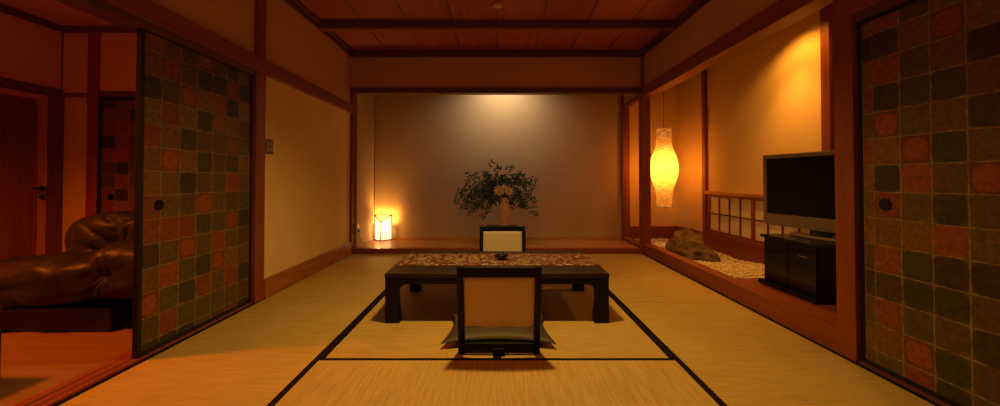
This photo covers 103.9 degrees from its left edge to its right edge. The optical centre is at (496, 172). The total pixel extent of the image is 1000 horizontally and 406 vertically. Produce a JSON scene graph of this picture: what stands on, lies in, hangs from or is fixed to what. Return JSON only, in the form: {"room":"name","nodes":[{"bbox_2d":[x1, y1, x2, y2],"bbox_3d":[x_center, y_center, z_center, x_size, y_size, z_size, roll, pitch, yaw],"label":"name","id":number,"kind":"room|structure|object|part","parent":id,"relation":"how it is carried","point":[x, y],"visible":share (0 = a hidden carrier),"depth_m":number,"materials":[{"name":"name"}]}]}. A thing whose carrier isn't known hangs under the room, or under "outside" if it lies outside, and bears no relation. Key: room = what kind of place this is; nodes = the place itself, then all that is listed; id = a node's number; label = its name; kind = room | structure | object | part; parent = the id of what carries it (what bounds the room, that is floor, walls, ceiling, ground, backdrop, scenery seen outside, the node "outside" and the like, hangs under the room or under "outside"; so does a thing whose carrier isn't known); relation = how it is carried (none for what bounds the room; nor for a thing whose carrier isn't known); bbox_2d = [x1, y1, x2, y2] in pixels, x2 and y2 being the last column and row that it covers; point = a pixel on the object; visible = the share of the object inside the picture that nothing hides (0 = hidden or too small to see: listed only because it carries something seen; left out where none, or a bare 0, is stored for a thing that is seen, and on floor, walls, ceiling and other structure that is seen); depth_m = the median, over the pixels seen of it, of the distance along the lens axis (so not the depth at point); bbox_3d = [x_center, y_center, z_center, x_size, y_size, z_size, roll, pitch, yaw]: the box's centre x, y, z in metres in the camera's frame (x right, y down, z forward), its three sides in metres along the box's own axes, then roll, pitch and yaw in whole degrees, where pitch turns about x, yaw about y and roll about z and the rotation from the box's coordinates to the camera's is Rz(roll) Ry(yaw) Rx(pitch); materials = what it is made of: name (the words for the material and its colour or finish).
{"room":"traditional dwelling","nodes":[
{"label":"traditional dwelling","id":0,"kind":"room"},
{"bbox_2d":[0,12,61,95],"bbox_3d":[-4.450,-0.233,1.644,0.080,2.660,4.780,0,-1,0],"label":"wall","id":1,"kind":"structure","parent":0,"point":[30,52],"depth_m":3.69,"materials":[{"name":"paint"}]},
{"bbox_2d":[0,87,47,259],"bbox_3d":[-4.372,0.132,3.381,0.075,1.785,0.865,0,-1,0],"label":"door","id":2,"kind":"structure","parent":1,"relation":"in","point":[23,115],"depth_m":3.62,"materials":[{"name":"brown wood"}]},
{"bbox_3d":[-4.389,0.089,3.381,0.004,1.570,0.665,0,-1,0],"label":"panel","id":3,"kind":"part","parent":2,"relation":"part of","materials":[{"name":"brown wood"}]},
{"bbox_3d":[-4.362,0.150,3.731,0.057,0.051,0.126,0,-1,0],"label":"handle","id":4,"kind":"part","parent":2,"relation":"part of","materials":[{"name":"metal"}]},
{"bbox_2d":[0,77,62,97],"bbox_3d":[-4.393,-0.834,1.603,0.035,0.080,4.680,0,-1,0],"label":"trim","id":5,"kind":"structure","parent":1,"relation":"attached to","point":[4,82],"depth_m":3.67,"materials":[{"name":"brown wood"}]},
{"bbox_2d":[0,4,62,31],"bbox_3d":[-4.395,-1.491,1.624,0.030,0.065,4.700,0,-1,0],"label":"trim","id":6,"kind":"structure","parent":1,"relation":"attached to","point":[3,8],"depth_m":3.67,"materials":[{"name":"brown wood"}]},
{"bbox_2d":[45,96,64,253],"bbox_3d":[-4.395,0.137,3.883,0.030,1.790,0.130,0,-1,0],"label":"trim","id":7,"kind":"structure","parent":1,"relation":"attached to","point":[55,143],"depth_m":3.87,"materials":[{"name":"brown wood"}]},
{"bbox_2d":[61,33,63,89],"bbox_3d":[-4.407,-0.217,3.949,0.006,2.500,0.010,0,-1,0],"label":"trim","id":8,"kind":"structure","parent":1,"relation":"attached to","point":[62,33],"depth_m":3.96,"materials":[{"name":"brown wood"}]},
{"bbox_2d":[0,0,116,25],"bbox_3d":[-3.230,-1.563,1.675,2.440,0.080,4.800,0,-1,0],"label":"ceiling","id":9,"kind":"structure","parent":0,"point":[54,11],"depth_m":3.64,"materials":[{"name":"paint"}]},
{"bbox_2d":[0,323,131,405],"bbox_3d":[-3.230,1.057,1.634,2.440,0.120,4.800,0,-1,0],"label":"floor","id":10,"kind":"structure","parent":0,"point":[32,363],"depth_m":2.13,"materials":[{"name":"brown wood"}]},
{"bbox_2d":[0,306,3,369],"bbox_3d":[-2.800,0.816,1.587,0.840,0.360,0.600,0,-1,0],"label":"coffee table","id":11,"kind":"object","parent":10,"relation":"on","point":[1,307],"visible":1,"depth_m":1.88,"materials":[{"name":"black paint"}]},
{"bbox_3d":[-2.415,0.835,1.852,0.060,0.330,0.060,0,-1,0],"label":"leg","id":12,"kind":"part","parent":11,"relation":"part of","materials":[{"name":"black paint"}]},
{"bbox_2d":[0,211,133,331],"bbox_3d":[-3.008,0.653,2.852,1.898,0.725,0.984,0,-1,0],"label":"leather sofa","id":13,"kind":"object","parent":10,"relation":"on","point":[87,286],"visible":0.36,"depth_m":2.48,"materials":[{"name":"brown leather"}]},
{"bbox_3d":[-3.168,0.751,2.797,1.559,0.430,0.857,0,-1,0],"label":"seat","id":14,"kind":"part","parent":13,"relation":"part of","materials":[{"name":"brown leather"}]},
{"bbox_3d":[-2.731,0.532,3.091,1.131,0.475,0.473,0,-1,0],"label":"backrest","id":15,"kind":"part","parent":13,"relation":"part of","materials":[{"name":"brown leather"}]},
{"bbox_3d":[-2.353,0.639,2.766,0.575,0.391,0.725,0,-1,0],"label":"armrest","id":16,"kind":"part","parent":13,"relation":"part of","materials":[{"name":"brown leather"}]},
{"bbox_2d":[117,218,133,240],"bbox_3d":[-2.447,0.509,2.962,0.710,0.430,0.435,0,-1,0],"label":"backrest cushion","id":17,"kind":"object","parent":13,"relation":"on","point":[125,226],"depth_m":2.82,"materials":[{"name":"brown leather"}]},
{"bbox_2d":[62,33,136,251],"bbox_3d":[-3.220,-0.196,3.994,2.380,2.660,0.080,0,-1,0],"label":"wall","id":18,"kind":"structure","parent":0,"point":[118,50],"depth_m":3.96,"materials":[{"name":"paint"}]},
{"bbox_2d":[63,93,86,96],"bbox_3d":[-4.272,-0.787,3.953,0.275,0.040,0.020,0,-1,0],"label":"trim","id":19,"kind":"structure","parent":18,"relation":"attached to","point":[64,94],"depth_m":3.94,"materials":[{"name":"red wood"}]},
{"bbox_2d":[85,32,100,216],"bbox_3d":[-4.080,-0.227,3.954,0.110,2.520,0.040,0,-1,0],"label":"trim","id":20,"kind":"structure","parent":18,"relation":"attached to","point":[94,38],"depth_m":3.94,"materials":[{"name":"red wood"}]},
{"bbox_2d":[62,26,133,32],"bbox_3d":[-3.220,-1.454,3.958,2.380,0.065,0.030,0,-1,0],"label":"trim","id":21,"kind":"structure","parent":18,"relation":"attached to","point":[66,29],"depth_m":3.94,"materials":[{"name":"brown wood"}]},
{"bbox_2d":[97,97,135,213],"bbox_3d":[-3.038,0.133,3.956,1.975,1.800,0.044,0,-1,0],"label":"door","id":22,"kind":"structure","parent":18,"relation":"in","point":[116,115],"depth_m":3.95,"materials":[{"name":"paint"}]},
{"bbox_3d":[-3.890,0.243,3.938,0.063,0.063,0.007,0,-1,0],"label":"handle","id":23,"kind":"part","parent":22,"relation":"part of","materials":[{"name":"black paint"}]},
{"bbox_2d":[97,91,135,96],"bbox_3d":[-3.027,-0.794,3.958,1.995,0.055,0.050,0,-1,0],"label":"trim","id":24,"kind":"structure","parent":18,"relation":"attached to","point":[99,93],"depth_m":3.93,"materials":[{"name":"brown wood"}]},
{"bbox_2d":[151,0,350,278],"bbox_3d":[-1.970,-0.269,2.229,0.120,2.750,5.950,0,-1,0],"label":"wall","id":25,"kind":"structure","parent":0,"point":[307,172],"depth_m":3.74,"materials":[{"name":"beige paint"}]},
{"bbox_2d":[23,359,131,405],"bbox_3d":[-1.972,0.976,1.135,0.065,0.001,1.900,0,-1,0],"label":"trim","id":26,"kind":"structure","parent":25,"relation":"attached to","point":[119,359],"depth_m":1.83,"materials":[{"name":"brown wood"}]},
{"bbox_2d":[13,302,251,405],"bbox_3d":[-1.978,1.013,1.139,0.145,0.072,3.810,0,-1,0],"label":"trim","id":27,"kind":"structure","parent":25,"relation":"attached to","point":[128,355],"depth_m":1.90,"materials":[{"name":"red wood"}]},
{"bbox_2d":[55,0,254,74],"bbox_3d":[-1.959,-0.816,1.168,0.122,0.040,3.810,0,-1,0],"label":"trim","id":28,"kind":"structure","parent":25,"relation":"attached to","point":[99,9],"depth_m":2.06,"materials":[{"name":"brown wood"}]},
{"bbox_2d":[132,28,252,358],"bbox_3d":[-1.931,0.105,2.578,0.035,1.788,0.958,0,-1,0],"label":"door","id":29,"kind":"structure","parent":25,"relation":"in","point":[193,177],"depth_m":2.42,"materials":[{"name":"paint"}]},
{"bbox_3d":[-1.918,0.183,2.219,0.008,0.060,0.060,0,-1,0],"label":"handle","id":30,"kind":"part","parent":29,"relation":"part of","materials":[{"name":"black paint"}]},
{"bbox_2d":[100,0,353,112],"bbox_3d":[-1.903,-0.875,2.176,0.075,0.110,5.825,0,-1,0],"label":"trim","id":31,"kind":"structure","parent":25,"relation":"attached to","point":[149,11],"depth_m":2.60,"materials":[{"name":"red wood"}]},
{"bbox_2d":[250,0,266,303],"bbox_3d":[-1.909,-0.270,3.127,0.042,2.580,0.125,0,-1,0],"label":"trim","id":32,"kind":"structure","parent":25,"relation":"attached to","point":[259,79],"depth_m":3.10,"materials":[{"name":"red wood"}]},
{"bbox_2d":[265,138,272,153],"bbox_3d":[-1.903,-0.221,3.266,0.014,0.124,0.114,0,-1,0],"label":"light switch","id":33,"kind":"object","parent":25,"relation":"attached to","point":[268,142],"visible":0.94,"depth_m":3.25,"materials":[{"name":"plastic"}]},
{"bbox_2d":[264,242,351,297],"bbox_3d":[-1.895,0.958,4.120,0.030,0.155,1.890,0,-1,0],"label":"baseboard","id":34,"kind":"structure","parent":25,"relation":"attached to","point":[277,282],"depth_m":3.80,"materials":[{"name":"brown wood"}]},
{"bbox_2d":[283,0,353,56],"bbox_3d":[-1.899,-1.602,2.200,0.022,0.085,5.850,0,-1,0],"label":"trim","id":35,"kind":"structure","parent":25,"relation":"attached to","point":[291,3],"depth_m":4.02,"materials":[{"name":"brown wood"}]},
{"bbox_2d":[355,95,374,247],"bbox_3d":[-1.890,-0.242,5.564,0.080,2.600,0.780,0,-1,0],"label":"wall","id":36,"kind":"structure","parent":0,"point":[364,105],"depth_m":5.46,"materials":[{"name":"paint"}]},
{"bbox_2d":[349,93,355,253],"bbox_3d":[-1.917,0.006,5.120,0.085,2.090,0.100,0,-1,0],"label":"trim","id":37,"kind":"structure","parent":36,"relation":"attached to","point":[352,95],"depth_m":5.08,"materials":[{"name":"red wood"}]},
{"bbox_2d":[354,248,641,253],"bbox_3d":[0.010,1.026,5.104,3.740,0.090,0.080,0,-1,0],"label":"trim","id":38,"kind":"structure","parent":36,"relation":"attached to","point":[356,250],"depth_m":5.07,"materials":[{"name":"red wood"}]},
{"bbox_2d":[353,240,637,253],"bbox_3d":[0.000,1.052,5.509,3.820,0.112,0.790,0,-1,0],"label":"floor","id":39,"kind":"structure","parent":0,"point":[390,243],"depth_m":5.43,"materials":[{"name":"brown wood"}]},
{"bbox_2d":[358,214,391,242],"bbox_3d":[-1.701,0.803,5.500,0.295,0.383,0.622,0,-1,0],"label":"floor lamp","id":40,"kind":"object","parent":39,"relation":"on","point":[382,229],"visible":1,"depth_m":5.74,"materials":[{"name":"white paper"}]},
{"bbox_3d":[-1.690,0.807,5.733,0.272,0.383,0.156,0,-1,0],"label":"frame","id":41,"kind":"part","parent":40,"relation":"part of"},
{"bbox_3d":[0.075,0.875,5.547,0.450,0.242,0.280,0,-1,0],"label":"stand","id":42,"kind":"object","parent":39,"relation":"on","visible":0},
{"bbox_2d":[499,198,508,225],"bbox_3d":[0.098,0.554,5.542,0.142,0.400,0.142,0,-1,0],"label":"vase","id":43,"kind":"object","parent":42,"relation":"on","point":[503,207],"visible":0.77,"depth_m":5.49,"materials":[{"name":"beige ceramic"}]},
{"bbox_2d":[453,159,538,219],"bbox_3d":[-0.008,0.222,5.459,1.204,0.855,0.518,0,-1,0],"label":"flower arrangement","id":44,"kind":"object","parent":43,"relation":"in","point":[489,186],"visible":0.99,"depth_m":5.46,"materials":[{"name":"green plant"}]},
{"bbox_2d":[351,57,640,87],"bbox_3d":[0.000,-1.351,5.157,4.020,0.495,0.070,0,-1,0],"label":"wall","id":45,"kind":"structure","parent":0,"point":[366,72],"depth_m":5.12,"materials":[{"name":"paint"}]},
{"bbox_2d":[350,88,641,94],"bbox_3d":[0.000,-1.073,5.147,3.940,0.070,0.120,0,-1,0],"label":"trim","id":46,"kind":"structure","parent":45,"relation":"attached to","point":[357,91],"depth_m":5.09,"materials":[{"name":"brown wood"}]},
{"bbox_2d":[351,50,642,56],"bbox_3d":[0.000,-1.557,5.098,3.820,0.085,0.055,0,-1,0],"label":"trim","id":47,"kind":"structure","parent":45,"relation":"attached to","point":[357,53],"depth_m":5.07,"materials":[{"name":"brown wood"}]},
{"bbox_2d":[300,0,693,49],"bbox_3d":[0.000,-1.667,2.162,4.060,0.056,5.970,0,-1,0],"label":"ceiling","id":48,"kind":"structure","parent":0,"point":[323,9],"depth_m":4.04,"materials":[{"name":"brown wood"}]},
{"bbox_2d":[492,3,501,8],"bbox_3d":[0.000,-1.594,3.745,0.090,0.039,0.090,0,-1,0],"label":"ceiling sensor","id":49,"kind":"object","parent":48,"relation":"attached to","point":[494,5],"visible":1,"depth_m":3.73,"materials":[{"name":"beige plastic"}]},
{"bbox_2d":[317,20,676,31],"bbox_3d":[0.000,-1.569,4.180,3.820,0.088,0.110,0,-1,0],"label":"ceiling beam","id":50,"kind":"structure","parent":48,"relation":"attached to","point":[326,25],"depth_m":4.13,"materials":[{"name":"brown wood"}]},
{"bbox_2d":[375,95,621,236],"bbox_3d":[-0.025,-0.236,5.934,3.810,2.600,0.060,0,-1,0],"label":"wall","id":51,"kind":"structure","parent":0,"point":[425,145],"depth_m":5.90,"materials":[{"name":"paint"}]},
{"bbox_2d":[374,105,374,213],"bbox_3d":[-1.849,-0.257,5.899,0.013,2.518,0.012,0,-1,0],"label":"trim","id":52,"kind":"structure","parent":51,"relation":"attached to","point":[374,105],"depth_m":5.89,"materials":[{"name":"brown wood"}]},
{"bbox_2d":[392,237,621,239],"bbox_3d":[0.015,0.985,5.879,3.730,0.033,0.012,0,-1,0],"label":"trim","id":53,"kind":"structure","parent":51,"relation":"attached to","point":[393,238],"depth_m":5.87,"materials":[{"name":"brown wood"}]},
{"bbox_2d":[621,95,629,239],"bbox_3d":[1.933,-0.226,5.904,0.105,2.580,0.120,0,-1,0],"label":"trim","id":54,"kind":"structure","parent":51,"relation":"attached to","point":[625,120],"depth_m":5.84,"materials":[{"name":"red wood"}]},
{"bbox_2d":[629,85,677,225],"bbox_3d":[2.393,-0.135,5.993,0.815,2.600,0.080,0,-1,0],"label":"wall","id":55,"kind":"structure","parent":0,"point":[660,216],"depth_m":5.96,"materials":[{"name":"beige paint"}]},
{"bbox_2d":[630,226,675,238],"bbox_3d":[2.360,0.937,5.921,0.780,0.255,0.030,0,-1,0],"label":"baseboard","id":56,"kind":"structure","parent":55,"relation":"attached to","point":[663,232],"depth_m":5.91,"materials":[{"name":"red wood"}]},
{"bbox_2d":[624,0,777,102],"bbox_3d":[1.955,-0.264,2.550,0.110,2.750,6.590,0,-1,0],"label":"wall","id":57,"kind":"structure","parent":0,"point":[717,18],"depth_m":3.71,"materials":[{"name":"paint"}]},
{"bbox_2d":[623,95,637,107],"bbox_3d":[1.933,-1.012,5.529,0.085,0.060,0.655,0,-1,0],"label":"trim","id":58,"kind":"structure","parent":57,"relation":"attached to","point":[631,102],"depth_m":5.54,"materials":[{"name":"red wood"}]},
{"bbox_2d":[623,237,638,247],"bbox_3d":[1.925,1.005,5.497,0.100,0.105,0.655,0,-1,0],"label":"trim","id":59,"kind":"structure","parent":57,"relation":"attached to","point":[634,242],"depth_m":5.51,"materials":[{"name":"red wood"}]},
{"bbox_2d":[638,57,650,253],"bbox_3d":[1.938,-0.233,5.132,0.115,2.570,0.115,0,-1,0],"label":"trim","id":60,"kind":"structure","parent":57,"relation":"attached to","point":[643,103],"depth_m":5.08,"materials":[{"name":"red wood"}]},
{"bbox_2d":[640,0,710,56],"bbox_3d":[1.899,-1.602,2.200,0.022,0.085,5.850,0,-1,0],"label":"trim","id":61,"kind":"structure","parent":57,"relation":"attached to","point":[702,3],"depth_m":4.02,"materials":[{"name":"brown wood"}]},
{"bbox_2d":[642,0,832,97],"bbox_3d":[1.950,-1.069,3.647,0.140,0.135,2.880,0,-1,0],"label":"trim","id":62,"kind":"structure","parent":57,"relation":"attached to","point":[781,14],"depth_m":3.07,"materials":[{"name":"red wood"}]},
{"bbox_2d":[644,244,836,351],"bbox_3d":[1.955,0.975,3.618,0.110,0.165,2.875,0,-1,0],"label":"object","id":63,"kind":"structure","parent":57,"relation":"attached to","point":[817,327],"depth_m":2.84,"materials":[{"name":"red wood"}]},
{"bbox_2d":[833,0,861,362],"bbox_3d":[1.962,-0.078,2.138,0.135,2.165,0.117,0,-1,0],"label":"wooden post","id":64,"kind":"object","parent":57,"relation":"attached to","point":[845,61],"depth_m":2.11,"materials":[{"name":"red wood"}]},
{"bbox_2d":[836,0,884,20],"bbox_3d":[1.942,-0.910,0.714,0.135,0.095,2.900,0,-1,0],"label":"trim","id":65,"kind":"structure","parent":57,"relation":"attached to","point":[845,8],"depth_m":2.07,"materials":[{"name":"red wood"}]},
{"bbox_2d":[853,0,908,22],"bbox_3d":[1.960,-0.844,0.676,0.120,0.040,2.825,0,-1,0],"label":"trim","id":66,"kind":"structure","parent":57,"relation":"attached to","point":[885,5],"depth_m":1.96,"materials":[{"name":"brown wood"}]},
{"bbox_2d":[858,361,950,405],"bbox_3d":[1.962,1.005,0.648,0.115,0.072,2.828,0,-1,0],"label":"trim","id":67,"kind":"structure","parent":57,"relation":"attached to","point":[894,379],"depth_m":1.83,"materials":[{"name":"brown wood"}]},
{"bbox_2d":[857,0,999,405],"bbox_3d":[1.935,0.088,1.597,0.035,1.793,0.956,0,-1,0],"label":"door","id":68,"kind":"structure","parent":57,"relation":"in","point":[929,70],"depth_m":1.72,"materials":[{"name":"paint"}]},
{"bbox_3d":[1.922,0.156,1.935,0.008,0.060,0.060,0,-1,0],"label":"handle","id":69,"kind":"part","parent":68,"relation":"part of","materials":[{"name":"black paint"}]},
{"bbox_2d":[677,10,821,231],"bbox_3d":[2.790,-0.165,4.048,0.080,2.600,3.910,0,-1,0],"label":"wall","id":70,"kind":"structure","parent":0,"point":[764,98],"depth_m":4.26,"materials":[{"name":"beige paint"}]},
{"bbox_2d":[701,69,707,232],"bbox_3d":[2.743,-0.301,5.145,0.055,2.175,0.080,0,-1,0],"label":"trim","id":71,"kind":"structure","parent":70,"relation":"attached to","point":[703,73],"depth_m":5.12,"materials":[{"name":"red wood"}]},
{"bbox_2d":[676,226,763,263],"bbox_3d":[2.730,0.911,4.631,0.040,0.265,2.550,0,-1,0],"label":"baseboard","id":72,"kind":"structure","parent":70,"relation":"attached to","point":[737,250],"depth_m":4.48,"materials":[{"name":"red wood"}]},
{"bbox_2d":[707,194,755,240],"bbox_3d":[2.732,0.506,4.593,0.024,0.475,0.920,0,-1,0],"label":"window","id":73,"kind":"structure","parent":70,"relation":"in","point":[730,216],"depth_m":4.56,"materials":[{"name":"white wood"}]},
{"bbox_2d":[705,191,762,197],"bbox_3d":[2.737,0.242,4.182,0.065,0.040,1.830,0,-1,0],"label":"trim","id":74,"kind":"structure","parent":70,"relation":"attached to","point":[706,192],"depth_m":4.43,"materials":[{"name":"brown wood"}]},
{"bbox_2d":[751,197,809,244],"bbox_3d":[2.728,0.492,3.733,0.024,0.475,0.900,0,-1,0],"label":"window","id":75,"kind":"structure","parent":70,"relation":"in","point":[762,227],"depth_m":4.04,"materials":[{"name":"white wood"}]},
{"bbox_2d":[820,3,835,235],"bbox_3d":[2.743,-0.261,3.229,0.055,2.315,0.090,0,-1,0],"label":"trim","id":76,"kind":"structure","parent":70,"relation":"attached to","point":[826,13],"depth_m":3.21,"materials":[{"name":"red wood"}]},
{"bbox_3d":[2.420,-1.436,4.028,0.820,0.060,3.990,0,-1,0],"label":"niche","id":77,"kind":"object","parent":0,"visible":0},
{"bbox_2d":[651,92,678,207],"bbox_3d":[2.315,-0.452,5.428,0.373,1.853,0.373,0,-1,0],"label":"hanging lantern","id":78,"kind":"object","parent":77,"relation":"hanging from","point":[664,162],"visible":0.98,"depth_m":5.32,"materials":[{"name":"paper"}]},
{"bbox_3d":[2.315,-0.997,5.436,0.200,0.763,0.007,0,-1,0],"label":"cord","id":79,"kind":"part","parent":78,"relation":"part of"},
{"bbox_3d":[2.315,-0.074,5.422,0.373,1.090,0.373,0,-1,0],"label":"lamp shade","id":80,"kind":"part","parent":78,"relation":"part of","materials":[{"name":"paper"}]},
{"bbox_3d":[-0.025,1.091,2.168,3.970,0.068,5.870,0,-1,0],"label":"floor","id":81,"kind":"structure","parent":0,"visible":0},
{"bbox_2d":[52,302,374,405],"bbox_3d":[-1.433,1.029,2.119,0.952,0.051,1.907,0,-1,0],"label":"mat","id":82,"kind":"object","parent":81,"relation":"on","point":[254,355],"visible":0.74,"depth_m":2.07,"materials":[{"name":"beige wicker"}]},
{"bbox_2d":[258,254,406,302],"bbox_3d":[-1.433,1.060,4.079,0.952,0.051,2.007,0,-1,0],"label":"mat","id":83,"kind":"object","parent":81,"relation":"on","point":[355,278],"visible":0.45,"depth_m":3.60,"materials":[{"name":"beige wicker"}]},
{"bbox_2d":[322,284,496,357],"bbox_3d":[-0.477,1.044,3.084,0.952,0.051,1.927,0,-1,0],"label":"mat","id":84,"kind":"object","parent":81,"relation":"on","point":[427,320],"visible":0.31,"depth_m":2.51,"materials":[{"name":"beige wicker"}]},
{"bbox_2d":[385,251,608,322],"bbox_3d":[0.000,0.851,3.042,1.516,0.334,0.826,0,-1,0],"label":"table","id":85,"kind":"object","parent":84,"relation":"on","point":[397,276],"visible":0.65,"depth_m":2.63,"materials":[{"name":"brown paint"}]},
{"bbox_3d":[-0.671,0.862,2.669,0.169,0.299,0.075,0,-1,0],"label":"leg","id":86,"kind":"part","parent":85,"relation":"part of","materials":[{"name":"black paint"}]},
{"bbox_3d":[-0.671,0.874,3.414,0.169,0.299,0.075,0,-1,0],"label":"leg","id":87,"kind":"part","parent":85,"relation":"part of","materials":[{"name":"black paint"}]},
{"bbox_2d":[394,253,598,265],"bbox_3d":[-0.003,0.684,3.105,1.509,0.002,0.465,0,-1,0],"label":"table runner","id":88,"kind":"object","parent":85,"relation":"on","point":[411,259],"visible":0.96,"depth_m":3.08,"materials":[{"name":"multicoloured fabric"}]},
{"bbox_2d":[495,252,507,259],"bbox_3d":[0.035,0.651,3.080,0.108,0.059,0.108,0,-1,0],"label":"bowl","id":89,"kind":"object","parent":88,"relation":"on","point":[501,256],"visible":1,"depth_m":3.05,"materials":[{"name":"ceramic"}]},
{"bbox_3d":[0.035,0.633,3.080,0.106,0.023,0.106,0,-1,0],"label":"lid","id":90,"kind":"part","parent":89,"relation":"part of","materials":[{"name":"ceramic"}]},
{"bbox_3d":[0.671,0.874,3.414,0.169,0.299,0.075,0,-1,0],"label":"leg","id":91,"kind":"part","parent":85,"relation":"part of","materials":[{"name":"black paint"}]},
{"bbox_3d":[0.671,0.862,2.669,0.169,0.299,0.075,0,-1,0],"label":"leg","id":92,"kind":"part","parent":85,"relation":"part of","materials":[{"name":"black paint"}]},
{"bbox_2d":[456,266,541,355],"bbox_3d":[0.012,0.753,2.333,0.452,0.507,0.580,0,-1,0],"label":"chair","id":93,"kind":"object","parent":84,"relation":"on","point":[491,297],"visible":1,"depth_m":2.10,"materials":[{"name":"black paint"}]},
{"bbox_3d":[-0.196,0.750,2.136,0.036,0.507,0.163,0,-1,0],"label":"post","id":94,"kind":"part","parent":93,"relation":"part of","materials":[{"name":"black paint"}]},
{"bbox_2d":[441,312,555,343],"bbox_3d":[0.008,0.951,2.485,0.660,0.058,0.520,0,-1,0],"label":"floor cushion","id":95,"kind":"object","parent":93,"relation":"on","point":[471,332],"visible":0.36,"depth_m":2.29,"materials":[{"name":"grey fabric"}]},
{"bbox_3d":[0.012,0.525,2.068,0.442,0.058,0.043,0,-1,0],"label":"rail","id":96,"kind":"part","parent":93,"relation":"part of","materials":[{"name":"black paint"}]},
{"bbox_3d":[0.012,0.987,2.400,0.410,0.018,0.440,0,-1,0],"label":"seat","id":97,"kind":"part","parent":93,"relation":"part of","materials":[{"name":"black paint"}]},
{"bbox_3d":[0.012,0.958,2.167,0.380,0.032,0.022,0,-1,0],"label":"rail","id":98,"kind":"part","parent":93,"relation":"part of","materials":[{"name":"black paint"}]},
{"bbox_3d":[0.220,0.750,2.136,0.036,0.507,0.163,0,-1,0],"label":"post","id":99,"kind":"part","parent":93,"relation":"part of","materials":[{"name":"black paint"}]},
{"bbox_2d":[275,358,718,405],"bbox_3d":[0.000,1.022,1.642,1.907,0.051,0.952,0,-1,0],"label":"mat","id":100,"kind":"object","parent":81,"relation":"on","point":[331,381],"visible":1,"depth_m":1.87,"materials":[{"name":"beige wicker"}]},
{"bbox_2d":[497,284,671,357],"bbox_3d":[0.477,1.044,3.084,0.952,0.051,1.927,0,-1,0],"label":"mat","id":101,"kind":"object","parent":81,"relation":"on","point":[567,318],"visible":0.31,"depth_m":2.47,"materials":[{"name":"beige wicker"}]},
{"bbox_2d":[479,226,525,250],"bbox_3d":[0.055,0.773,3.608,0.452,0.507,0.580,0,-1,0],"label":"chair","id":102,"kind":"object","parent":101,"relation":"on","point":[492,238],"visible":0.56,"depth_m":3.85,"materials":[{"name":"beige fabric"}]},
{"bbox_3d":[-0.153,0.776,3.806,0.036,0.507,0.163,0,-1,0],"label":"post","id":103,"kind":"part","parent":102,"relation":"part of","materials":[{"name":"black paint"}]},
{"bbox_3d":[0.055,0.554,3.881,0.442,0.058,0.043,0,-1,0],"label":"rail","id":104,"kind":"part","parent":102,"relation":"part of","materials":[{"name":"black paint"}]},
{"bbox_3d":[0.263,0.776,3.806,0.036,0.507,0.163,0,-1,0],"label":"post","id":105,"kind":"part","parent":102,"relation":"part of","materials":[{"name":"black paint"}]},
{"bbox_2d":[586,254,736,302],"bbox_3d":[1.433,1.060,4.079,0.952,0.051,2.007,0,-1,0],"label":"mat","id":106,"kind":"object","parent":81,"relation":"on","point":[633,278],"visible":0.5,"depth_m":3.60,"materials":[{"name":"beige wicker"}]},
{"bbox_2d":[619,302,941,405],"bbox_3d":[1.433,1.029,2.119,0.952,0.051,1.907,0,-1,0],"label":"mat","id":107,"kind":"object","parent":81,"relation":"on","point":[739,355],"visible":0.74,"depth_m":2.07,"materials":[{"name":"beige wicker"}]},
{"bbox_3d":[2.390,1.084,3.988,0.760,0.100,3.990,0,-1,0],"label":"niche","id":108,"kind":"object","parent":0,"visible":0},
{"bbox_2d":[635,238,764,277],"bbox_3d":[2.360,0.964,4.626,0.698,0.109,2.557,0,-1,0],"label":"gravel","id":109,"kind":"object","parent":108,"relation":"on","point":[730,266],"visible":0.42,"depth_m":3.87,"materials":[{"name":"beige gravel"}]},
{"bbox_2d":[665,228,703,250],"bbox_3d":[2.359,0.839,4.905,0.397,0.278,0.371,0,-1,-20],"label":"rock","id":110,"kind":"object","parent":109,"relation":"on","point":[679,237],"visible":0.5,"depth_m":4.85,"materials":[{"name":"brown stone"}]},
{"bbox_2d":[670,241,720,261],"bbox_3d":[2.254,0.893,4.454,0.502,0.208,0.480,0,-1,0],"label":"rock","id":111,"kind":"object","parent":109,"relation":"on","point":[692,250],"visible":0.65,"depth_m":4.31,"materials":[{"name":"brown stone"}]},
{"bbox_2d":[736,278,836,320],"bbox_3d":[2.380,0.951,2.710,0.740,0.125,1.270,0,-1,0],"label":"deck","id":112,"kind":"object","parent":108,"relation":"on","point":[830,311],"visible":0.03,"depth_m":2.72,"materials":[{"name":"red wood"}]},
{"bbox_2d":[758,234,836,304],"bbox_3d":[2.377,0.693,2.925,0.465,0.398,0.590,0,-1,0],"label":"tv stand","id":113,"kind":"object","parent":112,"relation":"on","point":[803,268],"visible":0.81,"depth_m":2.80,"materials":[{"name":"black wood"}]},
{"bbox_3d":[2.175,0.689,3.050,0.007,0.310,0.255,0,-1,0],"label":"glass door","id":114,"kind":"part","parent":113,"relation":"part of","materials":[{"name":"black glass"}]},
{"bbox_2d":[763,150,835,241],"bbox_3d":[2.445,0.166,2.955,0.220,0.655,0.940,0,-1,-11],"label":"television","id":115,"kind":"object","parent":113,"relation":"on","point":[799,188],"visible":0.61,"depth_m":3.06,"materials":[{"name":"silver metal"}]},
{"bbox_3d":[2.175,0.685,2.789,0.007,0.310,0.255,0,-1,0],"label":"glass door","id":116,"kind":"part","parent":113,"relation":"part of","materials":[{"name":"black glass"}]}
]}

